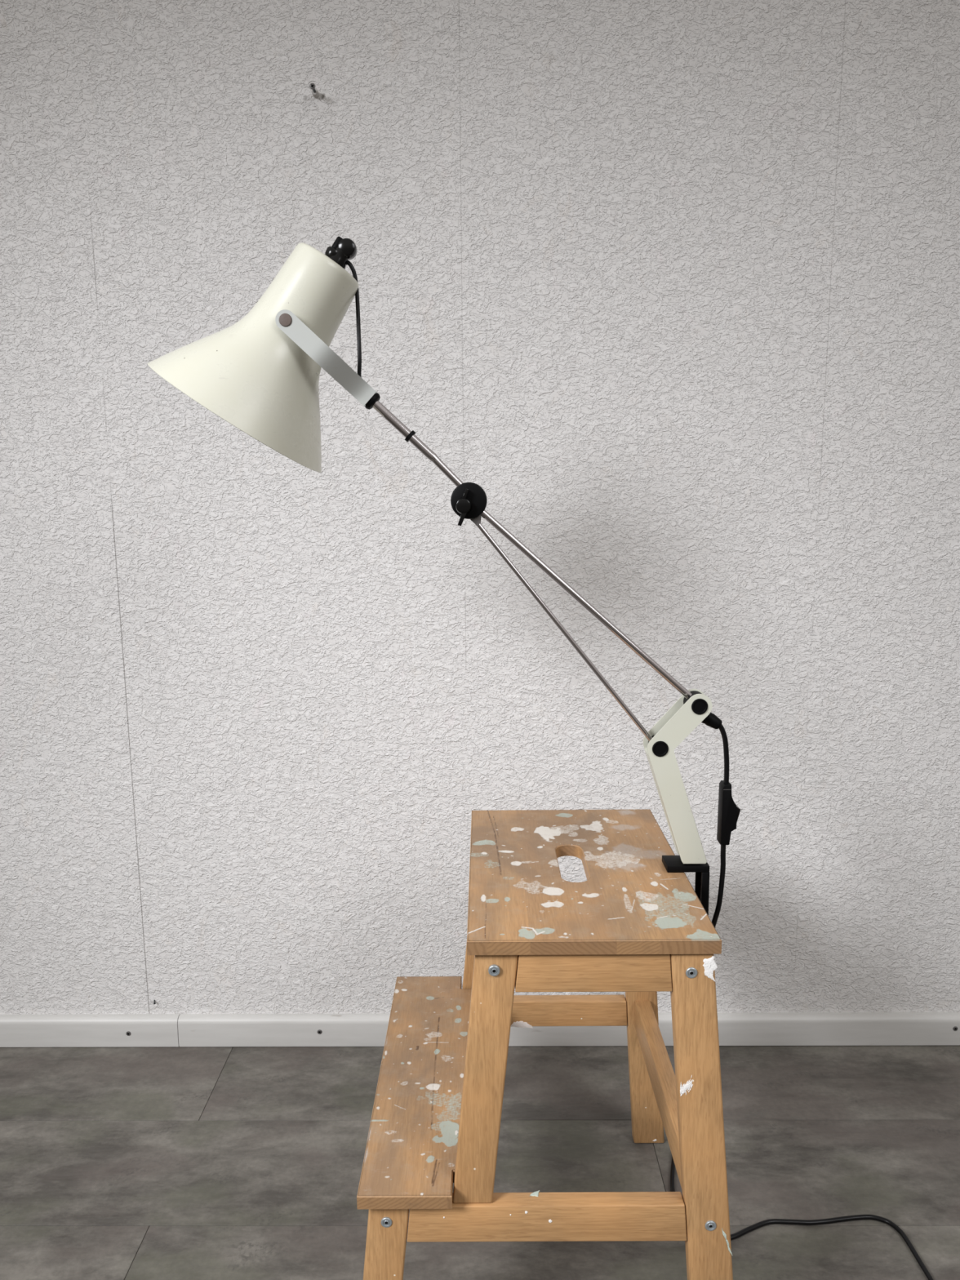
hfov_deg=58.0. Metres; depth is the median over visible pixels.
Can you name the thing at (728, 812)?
switch
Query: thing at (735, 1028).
baseboard
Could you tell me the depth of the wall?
1.33 m
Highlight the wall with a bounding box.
[0,0,959,1014]
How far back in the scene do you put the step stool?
0.85 m
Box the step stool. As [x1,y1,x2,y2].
[356,808,733,1279]
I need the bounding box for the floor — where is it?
[0,1044,959,1279]
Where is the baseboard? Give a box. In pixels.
[0,1012,959,1047]
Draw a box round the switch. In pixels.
[716,780,740,844]
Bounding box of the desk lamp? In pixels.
[147,236,933,1279]
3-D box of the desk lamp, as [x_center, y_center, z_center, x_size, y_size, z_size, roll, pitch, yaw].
[0.192,0.173,0.944,1.016,1.170,0.432,2,9,18]
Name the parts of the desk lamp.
lamp shade, yoke arm, knob, shade cord, rod, rod, thin rod, long rod, bracket plate, bracket plate, clamp plate, power cord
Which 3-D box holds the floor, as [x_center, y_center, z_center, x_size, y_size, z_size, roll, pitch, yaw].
[0.006,0.935,-0.026,5.200,0.030,3.043,0,9,1]

